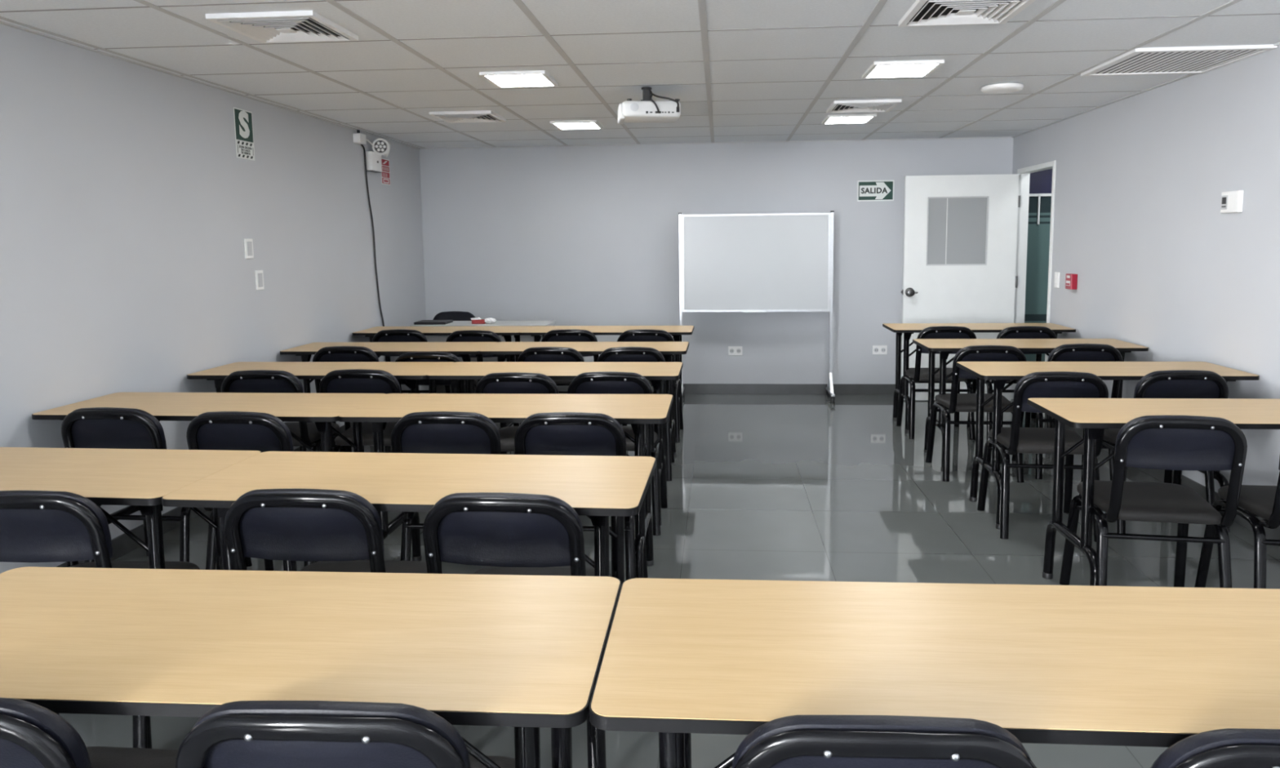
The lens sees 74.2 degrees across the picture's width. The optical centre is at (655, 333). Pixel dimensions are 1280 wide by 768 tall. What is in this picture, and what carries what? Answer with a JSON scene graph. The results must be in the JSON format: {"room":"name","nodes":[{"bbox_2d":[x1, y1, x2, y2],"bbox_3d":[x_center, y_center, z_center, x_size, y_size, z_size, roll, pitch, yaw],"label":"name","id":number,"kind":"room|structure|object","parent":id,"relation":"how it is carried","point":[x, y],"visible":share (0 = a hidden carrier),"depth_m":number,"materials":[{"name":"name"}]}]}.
{"room":"classroom","nodes":[
{"label":"classroom","id":0,"kind":"room"},
{"bbox_2d":[0,23,426,573],"bbox_3d":[-2.722,0.064,1.860,0.100,2.414,12.460,0,6,4],"label":"wall","id":1,"kind":"structure","parent":0,"point":[128,205],"depth_m":4.25,"materials":[{"name":"paint"}]},
{"bbox_2d":[56,422,362,567],"bbox_3d":[-2.654,1.215,1.982,0.012,0.098,12.460,0,6,4],"label":"baseboard","id":2,"kind":"structure","parent":1,"relation":"attached to","point":[122,544],"depth_m":4.06,"materials":[{"name":"tile"}]},
{"bbox_2d":[233,106,254,160],"bbox_3d":[-2.432,-1.175,5.000,0.005,0.288,0.196,0,6,4],"label":"sign","id":3,"kind":"object","parent":1,"relation":"attached to","point":[243,125],"visible":1,"depth_m":4.99,"materials":[{"name":"green plastic"}]},
{"bbox_2d":[244,238,253,258],"bbox_3d":[-2.424,-0.503,5.039,0.012,0.118,0.082,0,6,4],"label":"wall plate","id":4,"kind":"object","parent":1,"relation":"attached to","point":[248,243],"visible":1,"depth_m":5.03,"materials":[{"name":"white plastic"}]},
{"bbox_2d":[254,270,264,290],"bbox_3d":[-2.414,-0.323,5.155,0.012,0.118,0.082,0,6,4],"label":"wall plate","id":5,"kind":"object","parent":1,"relation":"attached to","point":[259,275],"visible":1,"depth_m":5.14,"materials":[{"name":"white plastic"}]},
{"bbox_2d":[352,129,374,146],"bbox_3d":[-2.282,-1.523,6.619,0.058,0.105,0.278,0,6,4],"label":"junction box","id":6,"kind":"object","parent":1,"relation":"attached to","point":[358,138],"visible":1,"depth_m":6.50,"materials":[{"name":"white plastic"}]},
{"bbox_2d":[360,144,384,326],"bbox_3d":[-2.272,-0.403,6.931,0.014,2.215,0.418,0,6,4],"label":"power cord","id":7,"kind":"object","parent":1,"relation":"attached to","point":[362,146],"visible":0.78,"depth_m":6.83,"materials":[{"name":"black plastic"}]},
{"bbox_2d":[365,138,390,173],"bbox_3d":[-2.215,-1.437,6.867,0.153,0.262,0.331,0,6,4],"label":"emergency light","id":8,"kind":"object","parent":1,"relation":"attached to","point":[382,147],"visible":1,"depth_m":6.77,"materials":[{"name":"white plastic"}]},
{"bbox_2d":[381,158,390,185],"bbox_3d":[-2.271,-1.356,7.109,0.004,0.215,0.185,0,6,4],"label":"wall label","id":9,"kind":"object","parent":1,"relation":"attached to","point":[385,174],"visible":0.91,"depth_m":7.11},
{"bbox_2d":[0,0,1279,149],"bbox_3d":[0.008,-1.047,1.528,5.402,0.008,12.460,0,6,4],"label":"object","id":10,"kind":"structure","parent":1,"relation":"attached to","point":[701,3],"depth_m":4.30,"materials":[{"name":"grey metal"}]},
{"bbox_2d":[0,0,1279,142],"bbox_3d":[0.003,-1.042,1.456,5.402,0.003,11.602,0,6,4],"label":"trim","id":11,"kind":"structure","parent":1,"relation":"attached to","point":[322,0],"depth_m":4.17,"materials":[{"name":"grey metal"}]},
{"bbox_2d":[0,0,1279,148],"bbox_3d":[0.008,-1.096,1.523,5.402,0.095,12.460,0,6,4],"label":"ceiling","id":12,"kind":"structure","parent":0,"point":[146,27],"depth_m":4.04,"materials":[{"name":"tile"}]},
{"bbox_2d":[204,10,358,43],"bbox_3d":[-1.490,-1.228,3.409,0.424,0.023,0.408,0,6,4],"label":"ceiling vent","id":13,"kind":"object","parent":12,"relation":"in","point":[295,26],"visible":1,"depth_m":3.35,"materials":[{"name":"white metal"}]},
{"bbox_2d":[429,111,506,123],"bbox_3d":[-1.300,-1.502,5.886,0.424,0.023,0.408,0,6,4],"label":"ceiling vent","id":14,"kind":"object","parent":12,"relation":"in","point":[456,117],"visible":1,"depth_m":5.81,"materials":[{"name":"white metal"}]},
{"bbox_2d":[479,70,558,88],"bbox_3d":[-0.729,-1.366,4.556,0.344,0.016,0.376,0,6,4],"label":"recessed light","id":15,"kind":"object","parent":12,"relation":"in","point":[540,78],"visible":1,"depth_m":4.51,"materials":[{"name":"white plastic"}]},
{"bbox_2d":[485,74,553,86],"bbox_3d":[-0.729,-1.365,4.556,0.300,0.007,0.332,0,6,4],"label":"diffuser","id":16,"kind":"object","parent":15,"relation":"attached to","point":[497,80],"depth_m":4.55,"materials":[{"name":"white plastic"}]},
{"bbox_2d":[549,120,603,129],"bbox_3d":[-0.590,-1.567,6.370,0.344,0.016,0.376,0,6,4],"label":"recessed light","id":17,"kind":"object","parent":12,"relation":"in","point":[587,124],"visible":1,"depth_m":6.33,"materials":[{"name":"white plastic"}]},
{"bbox_2d":[554,122,599,128],"bbox_3d":[-0.590,-1.565,6.370,0.300,0.007,0.332,0,6,4],"label":"diffuser","id":18,"kind":"object","parent":17,"relation":"attached to","point":[557,125],"depth_m":6.35,"materials":[{"name":"white plastic"}]},
{"bbox_2d":[617,87,680,124],"bbox_3d":[-0.041,-1.322,4.916,0.354,0.183,0.309,-1,6,-5],"label":"projector","id":19,"kind":"object","parent":12,"relation":"hanging from","point":[646,110],"visible":1,"depth_m":4.81,"materials":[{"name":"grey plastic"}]},
{"bbox_2d":[630,102,639,111],"bbox_3d":[-0.119,-1.281,4.792,0.048,0.048,0.004,-1,6,-5],"label":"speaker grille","id":20,"kind":"object","parent":19,"relation":"attached to","point":[634,107],"depth_m":4.79,"materials":[{"name":"white plastic"}]},
{"bbox_2d":[821,114,876,124],"bbox_3d":[1.417,-1.572,6.216,0.344,0.016,0.376,0,6,4],"label":"recessed light","id":21,"kind":"object","parent":12,"relation":"in","point":[847,118],"visible":1,"depth_m":6.16,"materials":[{"name":"white plastic"}]},
{"bbox_2d":[826,116,871,123],"bbox_3d":[1.417,-1.570,6.216,0.300,0.007,0.332,0,6,4],"label":"diffuser","id":22,"kind":"object","parent":21,"relation":"attached to","point":[828,119],"depth_m":6.20,"materials":[{"name":"white plastic"}]},
{"bbox_2d":[826,99,901,113],"bbox_3d":[1.370,-1.500,5.602,0.424,0.023,0.408,0,6,4],"label":"ceiling vent","id":23,"kind":"object","parent":12,"relation":"in","point":[868,105],"visible":1,"depth_m":5.53,"materials":[{"name":"white metal"}]},
{"bbox_2d":[861,59,944,79],"bbox_3d":[1.278,-1.371,4.402,0.344,0.016,0.376,0,6,4],"label":"recessed light","id":24,"kind":"object","parent":12,"relation":"in","point":[908,68],"visible":1,"depth_m":4.36,"materials":[{"name":"white plastic"}]},
{"bbox_2d":[866,64,937,77],"bbox_3d":[1.278,-1.370,4.402,0.300,0.007,0.332,0,6,4],"label":"diffuser","id":25,"kind":"object","parent":24,"relation":"attached to","point":[874,70],"depth_m":4.40,"materials":[{"name":"white plastic"}]},
{"bbox_2d":[897,0,1035,26],"bbox_3d":[1.190,-1.239,3.243,0.424,0.023,0.408,0,6,4],"label":"ceiling vent","id":26,"kind":"object","parent":12,"relation":"in","point":[922,12],"visible":1,"depth_m":3.26,"materials":[{"name":"white metal"}]},
{"bbox_2d":[981,82,1023,93],"bbox_3d":[2.020,-1.425,4.925,0.234,0.038,0.232,0,6,4],"label":"ceiling speaker","id":27,"kind":"object","parent":12,"relation":"attached to","point":[999,87],"visible":1,"depth_m":4.86,"materials":[{"name":"white plastic"}]},
{"bbox_2d":[1080,44,1277,76],"bbox_3d":[2.602,-1.370,4.266,0.636,0.016,0.610,0,6,4],"label":"ceiling vent","id":28,"kind":"object","parent":12,"relation":"in","point":[1183,60],"visible":1,"depth_m":4.21,"materials":[{"name":"white metal"}]},
{"bbox_2d":[58,394,1279,767],"bbox_3d":[0.019,1.306,1.788,5.572,0.100,12.660,0,6,4],"label":"floor","id":29,"kind":"structure","parent":0,"point":[798,487],"depth_m":4.23,"materials":[{"name":"tile"}]},
{"bbox_2d":[0,697,177,767],"bbox_3d":[-0.992,0.891,1.456,0.474,0.825,0.539,0,6,5],"label":"chair","id":30,"kind":"object","parent":29,"relation":"on","point":[33,735],"visible":0.92,"depth_m":1.18,"materials":[{"name":"black metal"}]},
{"bbox_2d":[0,490,199,748],"bbox_3d":[-1.624,0.789,2.446,0.474,0.825,0.539,0,6,1],"label":"chair","id":31,"kind":"object","parent":29,"relation":"on","point":[36,526],"visible":0.35,"depth_m":2.19,"materials":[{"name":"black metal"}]},
{"bbox_2d":[0,447,261,748],"bbox_3d":[-1.947,0.798,2.624,1.296,0.772,0.529,0,6,6],"label":"folding table","id":32,"kind":"object","parent":29,"relation":"on","point":[140,477],"visible":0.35,"depth_m":2.53,"materials":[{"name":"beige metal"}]},
{"bbox_2d":[61,407,252,566],"bbox_3d":[-2.094,0.673,3.549,0.474,0.825,0.539,0,6,6],"label":"chair","id":33,"kind":"object","parent":29,"relation":"on","point":[105,428],"visible":0.51,"depth_m":3.29,"materials":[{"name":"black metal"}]},
{"bbox_2d":[31,392,385,567],"bbox_3d":[-1.865,0.684,3.654,1.296,0.772,0.519,0,6,5],"label":"folding table","id":34,"kind":"object","parent":29,"relation":"on","point":[322,409],"visible":0.38,"depth_m":3.60,"materials":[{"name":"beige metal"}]},
{"bbox_2d":[186,411,314,570],"bbox_3d":[-1.543,0.678,3.443,0.474,0.825,0.539,0,6,7],"label":"chair","id":35,"kind":"object","parent":29,"relation":"on","point":[212,430],"visible":0.36,"depth_m":3.18,"materials":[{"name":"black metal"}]},
{"bbox_2d":[221,369,346,452],"bbox_3d":[-1.955,0.569,4.484,0.474,0.825,0.539,0,6,3],"label":"chair","id":36,"kind":"object","parent":29,"relation":"on","point":[253,380],"visible":0.43,"depth_m":4.22,"materials":[{"name":"black metal"}]},
{"bbox_2d":[0,566,621,767],"bbox_3d":[-0.726,0.904,1.543,1.296,0.772,0.510,0,6,4],"label":"folding table","id":37,"kind":"object","parent":29,"relation":"on","point":[523,653],"visible":0.94,"depth_m":1.44,"materials":[{"name":"brown wood"}]},
{"bbox_2d":[186,361,453,393],"bbox_3d":[-1.790,0.575,4.641,1.296,0.772,0.494,0,6,4],"label":"folding table","id":38,"kind":"object","parent":29,"relation":"on","point":[410,371],"visible":0.35,"depth_m":4.61,"materials":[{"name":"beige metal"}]},
{"bbox_2d":[224,488,427,573],"bbox_3d":[-0.890,0.782,2.433,0.474,0.825,0.539,0,6,4],"label":"chair","id":39,"kind":"object","parent":29,"relation":"on","point":[337,530],"visible":0.47,"depth_m":2.18,"materials":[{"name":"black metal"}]},
{"bbox_2d":[175,700,515,767],"bbox_3d":[-0.448,0.888,1.428,0.474,0.825,0.539,0,6,3],"label":"chair","id":40,"kind":"object","parent":29,"relation":"on","point":[243,734],"visible":0.98,"depth_m":1.14,"materials":[{"name":"black metal"}]},
{"bbox_2d":[312,346,402,453],"bbox_3d":[-1.881,0.464,5.429,0.474,0.825,0.539,0,6,3],"label":"chair","id":41,"kind":"object","parent":29,"relation":"on","point":[334,353],"visible":0.32,"depth_m":5.15,"materials":[{"name":"black metal"}]},
{"bbox_2d":[319,368,400,452],"bbox_3d":[-1.460,0.564,4.475,0.474,0.825,0.539,0,6,4],"label":"chair","id":42,"kind":"object","parent":29,"relation":"on","point":[350,380],"visible":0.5,"depth_m":4.21,"materials":[{"name":"black metal"}]},
{"bbox_2d":[280,342,497,451],"bbox_3d":[-1.718,0.472,5.575,1.296,0.772,0.494,0,6,4],"label":"folding table","id":43,"kind":"object","parent":29,"relation":"on","point":[464,349],"visible":0.27,"depth_m":5.47,"materials":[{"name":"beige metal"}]},
{"bbox_2d":[161,451,656,767],"bbox_3d":[-0.661,0.798,2.495,1.296,0.772,0.529,0,6,6],"label":"folding table","id":44,"kind":"object","parent":29,"relation":"on","point":[597,487],"visible":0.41,"depth_m":2.42,"materials":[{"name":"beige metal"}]},
{"bbox_2d":[371,328,450,393],"bbox_3d":[-1.843,0.358,6.393,0.474,0.825,0.539,0,6,3],"label":"chair","id":45,"kind":"object","parent":29,"relation":"on","point":[384,335],"visible":0.35,"depth_m":6.11,"materials":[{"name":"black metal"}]},
{"bbox_2d":[395,351,465,393],"bbox_3d":[-1.290,0.491,5.122,0.474,0.825,0.539,0,6,4],"label":"chair","id":46,"kind":"object","parent":29,"relation":"on","point":[412,356],"visible":0.25,"depth_m":4.83,"materials":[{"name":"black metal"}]},
{"bbox_2d":[352,325,532,361],"bbox_3d":[-1.637,0.355,6.630,1.296,0.772,0.494,0,6,4],"label":"folding table","id":47,"kind":"object","parent":29,"relation":"on","point":[507,331],"visible":0.37,"depth_m":6.56,"materials":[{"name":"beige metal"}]},
{"bbox_2d":[391,411,501,564],"bbox_3d":[-0.763,0.674,3.401,0.474,0.825,0.539,0,6,4],"label":"chair","id":48,"kind":"object","parent":29,"relation":"on","point":[428,432],"visible":0.41,"depth_m":3.14,"materials":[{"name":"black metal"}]},
{"bbox_2d":[432,311,475,388],"bbox_3d":[-1.833,0.239,7.474,0.474,0.825,0.539,0,6,4],"label":"chair","id":49,"kind":"object","parent":29,"relation":"on","point":[454,315],"visible":0.25,"depth_m":7.64,"materials":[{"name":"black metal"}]},
{"bbox_2d":[445,329,502,386],"bbox_3d":[-1.270,0.364,6.280,0.474,0.825,0.539,0,6,6],"label":"chair","id":50,"kind":"object","parent":29,"relation":"on","point":[473,335],"visible":0.2,"depth_m":5.99,"materials":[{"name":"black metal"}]},
{"bbox_2d":[409,320,555,390],"bbox_3d":[-1.444,0.295,7.186,1.150,0.764,0.410,0,6,4],"label":"desk","id":51,"kind":"object","parent":29,"relation":"on","point":[455,323],"visible":0.25,"depth_m":7.07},
{"bbox_2d":[413,320,453,324],"bbox_3d":[-1.879,-0.092,7.156,0.270,0.020,0.210,0,6,4],"label":"laptop","id":52,"kind":"object","parent":51,"relation":"on","point":[422,322],"visible":1,"depth_m":7.07,"materials":[{"name":"black plastic"}]},
{"bbox_2d":[471,317,485,324],"bbox_3d":[-1.488,-0.105,7.094,0.121,0.052,0.060,0,6,4],"label":"box","id":53,"kind":"object","parent":51,"relation":"on","point":[475,320],"visible":1,"depth_m":7.07,"materials":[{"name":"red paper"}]},
{"bbox_2d":[484,318,496,323],"bbox_3d":[-1.388,-0.103,7.089,0.113,0.049,0.073,0,6,4],"label":"crumpled paper","id":54,"kind":"object","parent":51,"relation":"on","point":[486,320],"visible":1,"depth_m":7.07,"materials":[{"name":"white paper"}]},
{"bbox_2d":[338,393,673,577],"bbox_3d":[-0.583,0.681,3.552,1.296,0.772,0.519,0,6,4],"label":"folding table","id":55,"kind":"object","parent":29,"relation":"on","point":[638,411],"visible":0.69,"depth_m":3.48,"materials":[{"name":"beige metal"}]},
{"bbox_2d":[474,372,558,454],"bbox_3d":[-0.643,0.573,4.317,0.474,0.825,0.539,0,6,6],"label":"chair","id":56,"kind":"object","parent":29,"relation":"on","point":[526,383],"visible":0.38,"depth_m":4.04,"materials":[{"name":"black metal"}]},
{"bbox_2d":[422,492,612,767],"bbox_3d":[-0.357,0.782,2.380,0.474,0.825,0.539,0,6,6],"label":"chair","id":57,"kind":"object","parent":29,"relation":"on","point":[521,534],"visible":0.42,"depth_m":2.12,"materials":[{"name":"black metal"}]},
{"bbox_2d":[516,346,584,423],"bbox_3d":[-0.596,0.466,5.279,0.474,0.825,0.539,0,6,6],"label":"chair","id":58,"kind":"object","parent":29,"relation":"on","point":[537,353],"visible":0.27,"depth_m":4.99,"materials":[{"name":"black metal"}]},
{"bbox_2d":[426,361,682,525],"bbox_3d":[-0.509,0.572,4.543,1.296,0.772,0.494,0,6,5],"label":"folding table","id":59,"kind":"object","parent":29,"relation":"on","point":[657,373],"visible":0.5,"depth_m":4.46,"materials":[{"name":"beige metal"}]},
{"bbox_2d":[541,328,599,393],"bbox_3d":[-0.593,0.358,6.264,0.474,0.825,0.539,0,6,4],"label":"chair","id":60,"kind":"object","parent":29,"relation":"on","point":[554,335],"visible":0.3,"depth_m":5.98,"materials":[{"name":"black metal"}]},
{"bbox_2d":[514,412,648,580],"bbox_3d":[-0.294,0.674,3.362,0.474,0.825,0.539,0,6,4],"label":"chair","id":61,"kind":"object","parent":29,"relation":"on","point":[550,433],"visible":0.38,"depth_m":3.10,"materials":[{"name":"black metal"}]},
{"bbox_2d":[479,342,688,466],"bbox_3d":[-0.437,0.469,5.476,1.296,0.772,0.494,0,6,5],"label":"folding table","id":62,"kind":"object","parent":29,"relation":"on","point":[500,349],"visible":0.44,"depth_m":5.42,"materials":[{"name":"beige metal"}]},
{"bbox_2d":[519,325,693,433],"bbox_3d":[-0.357,0.352,6.532,1.296,0.772,0.494,0,6,5],"label":"folding table","id":63,"kind":"object","parent":29,"relation":"on","point":[537,331],"visible":0.38,"depth_m":6.45,"materials":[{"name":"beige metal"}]},
{"bbox_2d":[567,371,667,535],"bbox_3d":[-0.197,0.569,4.310,0.474,0.825,0.539,0,6,5],"label":"chair","id":64,"kind":"object","parent":29,"relation":"on","point":[599,382],"visible":0.47,"depth_m":4.05,"materials":[{"name":"black metal"}]},
{"bbox_2d":[596,346,675,480],"bbox_3d":[-0.130,0.466,5.239,0.474,0.825,0.539,0,6,3],"label":"chair","id":65,"kind":"object","parent":29,"relation":"on","point":[639,354],"visible":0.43,"depth_m":4.96,"materials":[{"name":"black metal"}]},
{"bbox_2d":[617,328,683,442],"bbox_3d":[-0.049,0.358,6.207,0.474,0.825,0.539,0,6,5],"label":"chair","id":66,"kind":"object","parent":29,"relation":"on","point":[630,335],"visible":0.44,"depth_m":5.94,"materials":[{"name":"black metal"}]},
{"bbox_2d":[678,210,835,403],"bbox_3d":[0.895,-0.236,7.575,1.380,1.684,0.392,0,6,4],"label":"whiteboard","id":67,"kind":"object","parent":29,"relation":"on","point":[776,262],"visible":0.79,"depth_m":7.54,"materials":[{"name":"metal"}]},
{"bbox_2d":[743,311,766,312],"bbox_3d":[0.889,-0.189,7.569,0.200,0.010,0.029,0,6,4],"label":"marker tray","id":68,"kind":"object","parent":67,"relation":"on","point":[744,311],"depth_m":7.56,"materials":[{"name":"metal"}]},
{"bbox_2d":[732,715,1036,767],"bbox_3d":[0.319,0.885,1.378,0.474,0.825,0.539,0,6,3],"label":"chair","id":69,"kind":"object","parent":29,"relation":"on","point":[795,741],"visible":1,"depth_m":1.09,"materials":[{"name":"black metal"}]},
{"bbox_2d":[589,577,1279,767],"bbox_3d":[0.569,0.900,1.449,1.296,0.772,0.508,0,6,4],"label":"folding table","id":70,"kind":"object","parent":29,"relation":"on","point":[1060,664],"visible":0.96,"depth_m":1.36,"materials":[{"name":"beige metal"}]},
{"bbox_2d":[896,326,976,439],"bbox_3d":[2.067,0.336,6.202,0.474,0.825,0.539,0,6,4],"label":"chair","id":71,"kind":"object","parent":29,"relation":"on","point":[917,375],"visible":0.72,"depth_m":6.05,"materials":[{"name":"black metal"}]},
{"bbox_2d":[925,345,1026,482],"bbox_3d":[1.951,0.455,5.133,0.474,0.825,0.539,0,6,5],"label":"chair","id":72,"kind":"object","parent":29,"relation":"on","point":[948,403],"visible":0.7,"depth_m":4.98,"materials":[{"name":"black metal"}]},
{"bbox_2d":[882,323,1075,433],"bbox_3d":[2.418,0.333,6.428,1.296,0.772,0.491,0,6,4],"label":"folding table","id":73,"kind":"object","parent":29,"relation":"on","point":[908,329],"visible":0.57,"depth_m":6.39,"materials":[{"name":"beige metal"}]},
{"bbox_2d":[966,326,1056,439],"bbox_3d":[2.597,0.336,6.146,0.474,0.825,0.539,0,6,3],"label":"chair","id":74,"kind":"object","parent":29,"relation":"on","point":[1011,332],"visible":0.41,"depth_m":5.88,"materials":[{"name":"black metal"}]},
{"bbox_2d":[912,338,1148,473],"bbox_3d":[2.339,0.448,5.391,1.296,0.772,0.491,0,6,4],"label":"folding table","id":75,"kind":"object","parent":29,"relation":"on","point":[944,346],"visible":0.48,"depth_m":5.34,"materials":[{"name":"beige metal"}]},
{"bbox_2d":[977,371,1108,542],"bbox_3d":[1.906,0.562,4.163,0.474,0.825,0.539,0,6,7],"label":"chair","id":76,"kind":"object","parent":29,"relation":"on","point":[1047,384],"visible":0.68,"depth_m":4.00,"materials":[{"name":"black metal"}]},
{"bbox_2d":[1011,343,1122,480],"bbox_3d":[2.515,0.446,5.158,0.474,0.825,0.539,0,6,5],"label":"chair","id":77,"kind":"object","parent":29,"relation":"on","point":[1073,352],"visible":0.4,"depth_m":4.89,"materials":[{"name":"black metal"}]},
{"bbox_2d":[956,361,1259,533],"bbox_3d":[2.260,0.563,4.348,1.296,0.772,0.491,0,6,4],"label":"folding table","id":78,"kind":"object","parent":29,"relation":"on","point":[1001,372],"visible":0.62,"depth_m":4.30,"materials":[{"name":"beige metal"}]},
{"bbox_2d":[1059,415,1247,588],"bbox_3d":[1.868,0.669,3.190,0.474,0.825,0.539,1,6,10],"label":"chair","id":79,"kind":"object","parent":29,"relation":"on","point":[1167,442],"visible":0.99,"depth_m":3.00,"materials":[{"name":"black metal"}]},
{"bbox_2d":[1026,398,1279,586],"bbox_3d":[2.179,0.680,3.292,1.296,0.772,0.491,0,6,4],"label":"folding table","id":80,"kind":"object","parent":29,"relation":"on","point":[1094,415],"visible":0.81,"depth_m":3.27,"materials":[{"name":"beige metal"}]},
{"bbox_2d":[1079,369,1228,537],"bbox_3d":[2.453,0.555,4.172,0.474,0.825,0.539,0,6,3],"label":"chair","id":81,"kind":"object","parent":29,"relation":"on","point":[1175,384],"visible":0.38,"depth_m":3.91,"materials":[{"name":"black metal"}]},
{"bbox_2d":[1151,728,1279,767],"bbox_3d":[0.867,0.884,1.334,0.474,0.825,0.539,0,6,5],"label":"chair","id":82,"kind":"object","parent":29,"relation":"on","point":[1228,748],"visible":1,"depth_m":1.06,"materials":[{"name":"black metal"}]},
{"bbox_2d":[1194,455,1279,588],"bbox_3d":[2.387,0.672,3.112,0.474,0.825,0.539,0,6,8],"label":"chair","id":83,"kind":"object","parent":29,"relation":"on","point":[1262,501],"visible":0.83,"depth_m":3.11,"materials":[{"name":"black metal"}]},
{"bbox_2d":[418,137,1013,384],"bbox_3d":[0.481,-0.632,7.875,5.572,2.414,0.100,0,6,4],"label":"wall","id":84,"kind":"structure","parent":0,"point":[566,235],"depth_m":7.84,"materials":[{"name":"paint"}]},
{"bbox_2d":[436,383,895,395],"bbox_3d":[0.510,0.525,7.944,5.390,0.098,0.012,0,6,4],"label":"baseboard","id":85,"kind":"structure","parent":84,"relation":"attached to","point":[689,388],"depth_m":7.89,"materials":[{"name":"tile"}]},
{"bbox_2d":[728,346,742,355],"bbox_3d":[0.743,0.167,7.887,0.132,0.084,0.011,0,6,4],"label":"wall outlet","id":86,"kind":"object","parent":84,"relation":"attached to","point":[732,350],"visible":1,"depth_m":7.88,"materials":[{"name":"white plastic"}]},
{"bbox_2d":[857,180,893,201],"bbox_3d":[1.987,-1.285,7.634,0.326,0.186,0.006,0,6,4],"label":"exit sign","id":87,"kind":"object","parent":84,"relation":"attached to","point":[867,190],"visible":1,"depth_m":7.63,"materials":[{"name":"white plastic"}]},
{"bbox_2d":[872,345,887,354],"bbox_3d":[2.064,0.157,7.785,0.132,0.084,0.011,0,6,4],"label":"wall outlet","id":88,"kind":"object","parent":84,"relation":"attached to","point":[877,349],"visible":1,"depth_m":7.78,"materials":[{"name":"white plastic"}]},
{"bbox_2d":[1012,44,1279,493],"bbox_3d":[2.748,0.050,1.440,0.070,2.414,12.460,0,6,4],"label":"wall","id":89,"kind":"structure","parent":0,"point":[1141,179],"depth_m":4.78,"materials":[{"name":"paint"}]},
{"bbox_2d":[900,173,1020,400],"bbox_3d":[2.644,-0.382,7.377,0.988,1.964,0.180,0,6,4],"label":"door","id":90,"kind":"structure","parent":89,"relation":"in","point":[960,231],"depth_m":7.33,"materials":[{"name":"white paint"}]},
{"bbox_2d":[1011,160,1056,417],"bbox_3d":[3.178,-0.377,7.064,0.094,2.025,0.825,0,6,4],"label":"trim","id":91,"kind":"structure","parent":89,"relation":"attached to","point":[1024,173],"depth_m":7.36,"materials":[{"name":"white paint"}]},
{"bbox_2d":[1053,271,1059,288],"bbox_3d":[3.095,-0.409,6.524,0.014,0.122,0.085,0,6,4],"label":"light switch","id":92,"kind":"object","parent":89,"relation":"attached to","point":[1056,283],"visible":1,"depth_m":6.50,"materials":[{"name":"white plastic"}]},
{"bbox_2d":[1065,273,1077,289],"bbox_3d":[3.052,-0.379,6.213,0.052,0.112,0.105,0,6,4],"label":"fire alarm","id":93,"kind":"object","parent":89,"relation":"attached to","point":[1071,279],"visible":1,"depth_m":6.17,"materials":[{"name":"red plastic"}]},
{"bbox_2d":[1044,413,1279,546],"bbox_3d":[2.682,1.256,1.077,0.012,0.098,11.465,0,6,4],"label":"baseboard","id":94,"kind":"structure","parent":89,"relation":"attached to","point":[1271,534],"depth_m":4.60,"materials":[{"name":"tile"}]},
{"bbox_2d":[1220,190,1243,213],"bbox_3d":[2.915,-0.664,4.280,0.028,0.108,0.150,0,6,4],"label":"thermostat","id":95,"kind":"object","parent":89,"relation":"attached to","point":[1232,202],"visible":1,"depth_m":4.26,"materials":[{"name":"white plastic"}]},
{"bbox_3d":[4.004,-0.594,6.490,1.805,2.564,3.400,0,6,4],"label":"wall","id":96,"kind":"structure","parent":0,"visible":0},
{"bbox_2d":[1024,168,1052,361],"bbox_3d":[4.112,-0.722,8.105,1.635,2.464,0.054,0,6,4],"label":"doorway","id":97,"kind":"structure","parent":96,"relation":"in","point":[1040,182],"depth_m":8.12,"materials":[{"name":"white paint"}]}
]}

